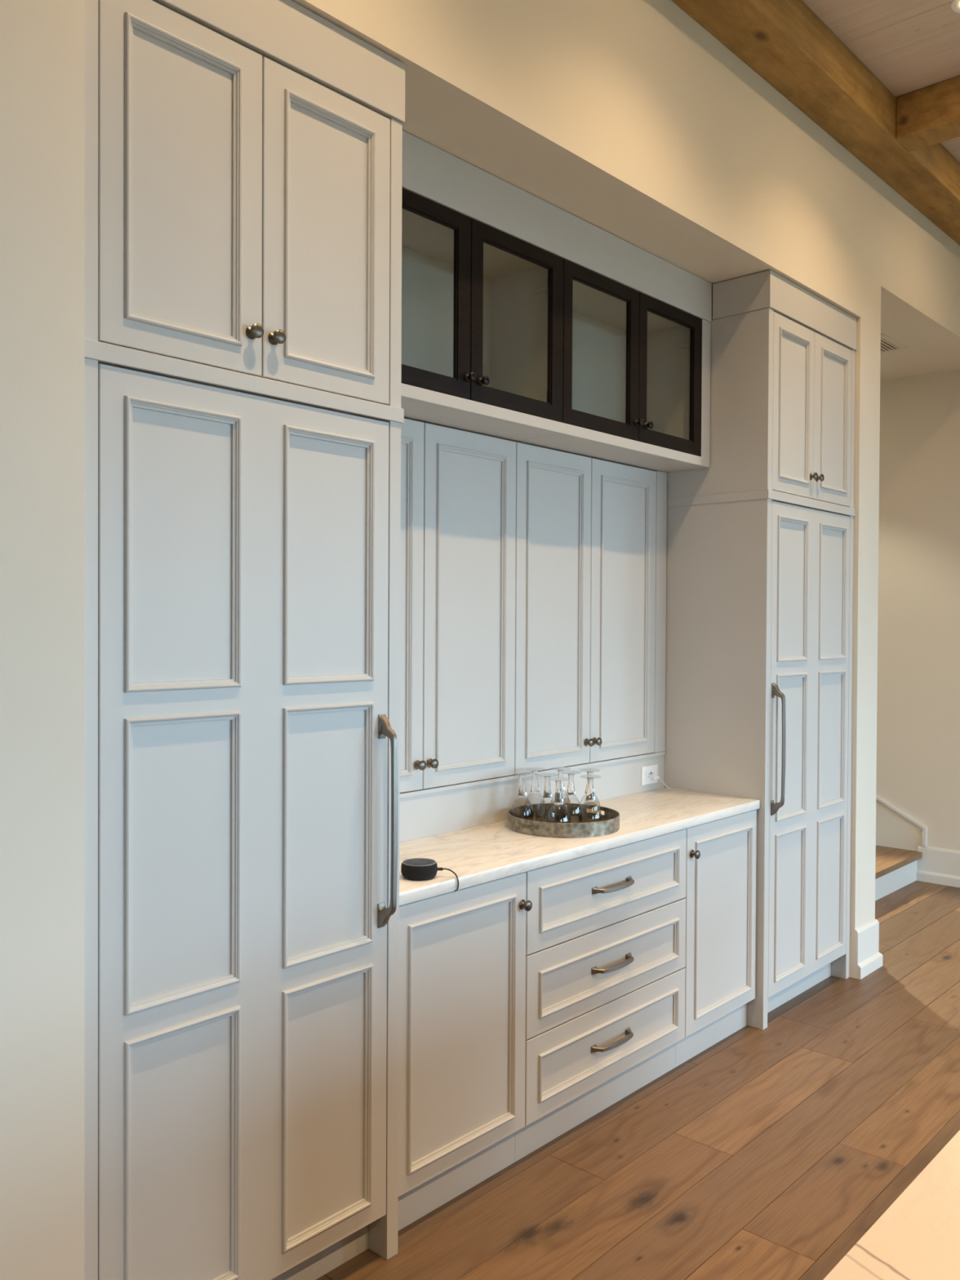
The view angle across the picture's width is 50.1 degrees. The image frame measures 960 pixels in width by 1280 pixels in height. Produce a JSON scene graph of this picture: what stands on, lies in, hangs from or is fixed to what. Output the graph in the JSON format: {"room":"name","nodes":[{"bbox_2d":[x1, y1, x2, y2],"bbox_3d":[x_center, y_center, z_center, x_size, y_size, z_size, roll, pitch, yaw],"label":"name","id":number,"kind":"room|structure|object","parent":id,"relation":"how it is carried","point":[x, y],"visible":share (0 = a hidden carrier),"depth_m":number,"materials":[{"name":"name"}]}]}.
{"room":"kitchen","nodes":[
{"label":"kitchen","id":0,"kind":"room"},
{"bbox_2d":[0,0,959,1279],"bbox_3d":[-0.413,-0.393,2.875,0.750,3.898,9.700,1,1,42],"label":"wall","id":1,"kind":"structure","parent":0,"point":[631,119],"depth_m":2.58,"materials":[{"name":"paint"}]},
{"bbox_2d":[399,755,664,842],"bbox_3d":[0.076,0.564,3.681,0.116,0.141,1.978,1,1,42],"label":"backsplash","id":2,"kind":"structure","parent":1,"relation":"attached to","point":[423,815],"depth_m":3.57,"materials":[{"name":"paint"}]},
{"bbox_2d":[641,764,657,785],"bbox_3d":[0.710,0.563,4.284,0.010,0.077,0.120,1,1,42],"label":"power outlet","id":3,"kind":"object","parent":2,"relation":"attached to","point":[647,771],"visible":1,"depth_m":4.27,"materials":[{"name":"white plastic"}]},
{"bbox_2d":[645,769,655,779],"bbox_3d":[0.711,0.563,4.283,0.004,0.035,0.068,1,1,42],"label":"socket","id":4,"kind":"object","parent":3,"relation":"attached to","point":[649,773],"depth_m":4.27,"materials":[{"name":"white plastic"}]},
{"bbox_2d":[400,417,666,798],"bbox_3d":[0.094,-0.105,3.660,0.151,1.198,1.971,1,1,42],"label":"upper cabinet","id":5,"kind":"object","parent":1,"relation":"attached to","point":[533,605],"visible":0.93,"depth_m":3.66,"materials":[{"name":"paint"}]},
{"bbox_2d":[400,130,711,472],"bbox_3d":[0.173,-1.080,3.581,0.352,0.752,1.971,1,1,42],"label":"upper cabinet","id":6,"kind":"object","parent":1,"relation":"attached to","point":[526,320],"visible":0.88,"depth_m":3.54,"materials":[{"name":"paint"}]},
{"bbox_2d":[854,919,882,979],"bbox_3d":[1.651,1.430,4.917,0.458,0.222,0.263,1,1,42],"label":"baseboard","id":7,"kind":"object","parent":1,"relation":"attached to","point":[868,958],"visible":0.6,"depth_m":4.75,"materials":[{"name":"paint"}]},
{"bbox_2d":[315,880,959,1279],"bbox_3d":[1.237,1.613,1.388,9.200,0.060,9.700,1,1,42],"label":"floor","id":8,"kind":"structure","parent":0,"point":[768,1153],"depth_m":3.11,"materials":[{"name":"brown wood"}]},
{"bbox_2d":[84,0,404,1279],"bbox_3d":[-0.678,0.058,2.459,0.633,3.004,0.847,1,1,42],"label":"tall cabinet","id":9,"kind":"object","parent":8,"relation":"on","point":[244,415],"visible":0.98,"depth_m":2.24,"materials":[{"name":"paint"}]},
{"bbox_2d":[397,871,532,1231],"bbox_3d":[-0.237,1.117,3.000,0.579,0.876,0.540,1,1,42],"label":"base cabinet","id":10,"kind":"object","parent":8,"relation":"on","point":[462,1020],"visible":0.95,"depth_m":2.83,"materials":[{"name":"paint"}]},
{"bbox_2d":[399,787,759,906],"bbox_3d":[0.276,0.656,3.500,0.464,0.036,1.978,1,1,42],"label":"countertop","id":11,"kind":"structure","parent":10,"relation":"on","point":[482,854],"depth_m":3.27,"materials":[{"name":"stone"}]},
{"bbox_2d":[400,857,458,891],"bbox_3d":[-0.142,0.641,2.796,0.148,0.078,0.098,0,1,-21],"label":"smart speaker","id":12,"kind":"object","parent":11,"relation":"on","point":[415,868],"visible":1,"depth_m":2.75},
{"bbox_2d":[507,803,619,838],"bbox_3d":[0.285,0.613,3.504,0.382,0.049,0.382,1,1,42],"label":"serving tray","id":13,"kind":"object","parent":11,"relation":"on","point":[609,824],"visible":0.99,"depth_m":3.49,"materials":[{"name":"metal"}]},
{"bbox_2d":[510,771,533,818],"bbox_3d":[0.144,0.544,3.512,0.080,0.180,0.080,1,1,42],"label":"stemmed glass","id":14,"kind":"object","parent":13,"relation":"on","point":[522,793],"visible":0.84,"depth_m":3.50,"materials":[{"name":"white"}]},
{"bbox_2d":[523,767,546,820],"bbox_3d":[0.194,0.543,3.615,0.080,0.180,0.080,1,1,42],"label":"stemmed glass","id":15,"kind":"object","parent":13,"relation":"on","point":[535,788],"visible":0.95,"depth_m":3.61,"materials":[{"name":"clear glass"}]},
{"bbox_2d":[535,773,559,827],"bbox_3d":[0.228,0.545,3.477,0.080,0.180,0.080,1,1,42],"label":"stemmed glass","id":16,"kind":"object","parent":13,"relation":"on","point":[547,795],"visible":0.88,"depth_m":3.47,"materials":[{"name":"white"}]},
{"bbox_2d":[546,777,570,822],"bbox_3d":[0.259,0.546,3.382,0.080,0.180,0.080,1,1,42],"label":"stemmed glass","id":17,"kind":"object","parent":13,"relation":"on","point":[558,800],"visible":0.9,"depth_m":3.37,"materials":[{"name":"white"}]},
{"bbox_2d":[549,767,571,818],"bbox_3d":[0.285,0.543,3.634,0.080,0.180,0.080,1,1,42],"label":"stemmed glass","id":18,"kind":"object","parent":13,"relation":"on","point":[560,775],"visible":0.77,"depth_m":3.62,"materials":[{"name":"clear glass"}]},
{"bbox_2d":[559,770,582,822],"bbox_3d":[0.314,0.545,3.542,0.080,0.180,0.080,1,1,42],"label":"stemmed glass","id":19,"kind":"object","parent":13,"relation":"on","point":[571,788],"visible":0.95,"depth_m":3.53,"materials":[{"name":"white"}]},
{"bbox_2d":[577,768,600,822],"bbox_3d":[0.385,0.544,3.597,0.080,0.180,0.080,1,1,42],"label":"stemmed glass","id":20,"kind":"object","parent":13,"relation":"on","point":[588,772],"visible":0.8,"depth_m":3.59,"materials":[{"name":"clear glass"}]},
{"bbox_2d":[577,774,602,822],"bbox_3d":[0.370,0.546,3.442,0.080,0.180,0.080,1,1,42],"label":"stemmed glass","id":21,"kind":"object","parent":13,"relation":"on","point":[590,793],"visible":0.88,"depth_m":3.43,"materials":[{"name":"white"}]},
{"bbox_2d":[650,775,686,791],"bbox_3d":[0.785,0.599,4.304,0.153,0.063,0.058,0,1,-9],"label":"charging cable","id":22,"kind":"object","parent":11,"relation":"on","point":[652,777],"visible":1,"depth_m":4.29,"materials":[{"name":"white plastic"}]},
{"bbox_2d":[515,828,686,1161],"bbox_3d":[0.248,1.113,3.532,0.581,0.876,0.897,1,1,42],"label":"base cabinet","id":23,"kind":"object","parent":8,"relation":"on","point":[606,930],"visible":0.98,"depth_m":3.31,"materials":[{"name":"paint"}]},
{"bbox_2d":[675,809,756,1067],"bbox_3d":[0.730,1.109,4.064,0.579,0.876,0.538,1,1,42],"label":"base cabinet","id":24,"kind":"object","parent":8,"relation":"on","point":[720,897],"visible":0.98,"depth_m":3.88,"materials":[{"name":"paint"}]},
{"bbox_2d":[663,270,857,1030],"bbox_3d":[1.219,0.042,4.543,0.633,3.004,0.847,1,1,42],"label":"tall cabinet","id":25,"kind":"object","parent":8,"relation":"on","point":[760,544],"visible":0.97,"depth_m":4.24,"materials":[{"name":"paint"}]},
{"bbox_2d":[875,844,922,901],"bbox_3d":[1.472,0.975,6.471,1.936,1.092,1.854,1,1,42],"label":"staircase","id":26,"kind":"structure","parent":8,"relation":"on","point":[895,868],"depth_m":6.29,"materials":[{"name":"paint"}]},
{"bbox_3d":[1.501,1.145,1.618,0.890,0.874,2.520,1,1,42],"label":"kitchen island","id":27,"kind":"object","parent":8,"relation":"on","visible":0},
{"bbox_2d":[822,1129,959,1279],"bbox_3d":[1.599,0.689,1.525,1.230,0.040,2.600,1,1,42],"label":"island countertop","id":28,"kind":"structure","parent":27,"relation":"on","point":[917,1237],"depth_m":1.15,"materials":[{"name":"stone"}]},
{"bbox_2d":[801,0,959,163],"bbox_3d":[2.048,-2.338,0.619,7.380,0.100,10.020,1,1,42],"label":"ceiling","id":29,"kind":"structure","parent":0,"point":[909,46],"depth_m":3.96,"materials":[{"name":"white wood"}]},
{"bbox_2d":[671,0,959,244],"bbox_3d":[-0.054,-2.230,2.533,0.196,0.184,9.700,1,1,42],"label":"ceiling beam","id":30,"kind":"structure","parent":29,"relation":"attached to","point":[785,42],"depth_m":4.06,"materials":[{"name":"brown wood"}]},
{"bbox_2d":[896,75,959,151],"bbox_3d":[4.162,-2.207,2.360,6.274,0.184,0.161,1,1,42],"label":"ceiling beam","id":31,"kind":"structure","parent":29,"relation":"attached to","point":[930,115],"depth_m":4.33,"materials":[{"name":"brown wood"}]},
{"bbox_2d":[951,0,959,13],"bbox_3d":[1.795,-2.327,3.736,0.148,0.009,0.148,1,1,42],"label":"recessed light","id":32,"kind":"object","parent":29,"relation":"in","point":[954,6],"visible":1,"depth_m":3.76,"materials":[{"name":"white plastic"}]},
{"bbox_2d":[875,368,959,850],"bbox_3d":[4.562,-0.365,5.006,9.200,3.958,0.150,1,1,42],"label":"wall","id":33,"kind":"structure","parent":0,"point":[918,696],"depth_m":6.51,"materials":[{"name":"paint"}]},
{"bbox_2d":[875,800,922,851],"bbox_3d":[2.161,0.801,7.095,1.765,1.066,0.006,1,1,42],"label":"trim","id":34,"kind":"structure","parent":33,"relation":"attached to","point":[893,830],"depth_m":6.63,"materials":[{"name":"paint"}]},
{"bbox_2d":[875,795,927,846],"bbox_3d":[2.165,0.772,7.082,1.788,1.046,0.020,1,1,42],"label":"trim","id":35,"kind":"structure","parent":33,"relation":"attached to","point":[924,833],"depth_m":6.55,"materials":[{"name":"paint"}]},
{"bbox_2d":[916,845,959,887],"bbox_3d":[5.338,1.457,4.194,6.916,0.222,0.028,1,1,42],"label":"baseboard","id":36,"kind":"structure","parent":33,"relation":"attached to","point":[941,866],"depth_m":6.43,"materials":[{"name":"paint"}]},
{"bbox_2d":[880,316,959,381],"bbox_3d":[1.393,-1.744,6.440,2.550,0.120,1.978,1,1,42],"label":"ceiling","id":37,"kind":"structure","parent":0,"point":[920,358],"depth_m":6.12,"materials":[{"name":"paint"}]},
{"bbox_2d":[880,333,907,353],"bbox_3d":[2.207,-1.668,5.824,0.305,0.010,0.365,1,1,42],"label":"ceiling vent","id":38,"kind":"object","parent":37,"relation":"in","point":[888,344],"visible":0.31,"depth_m":5.79,"materials":[{"name":"metal"}]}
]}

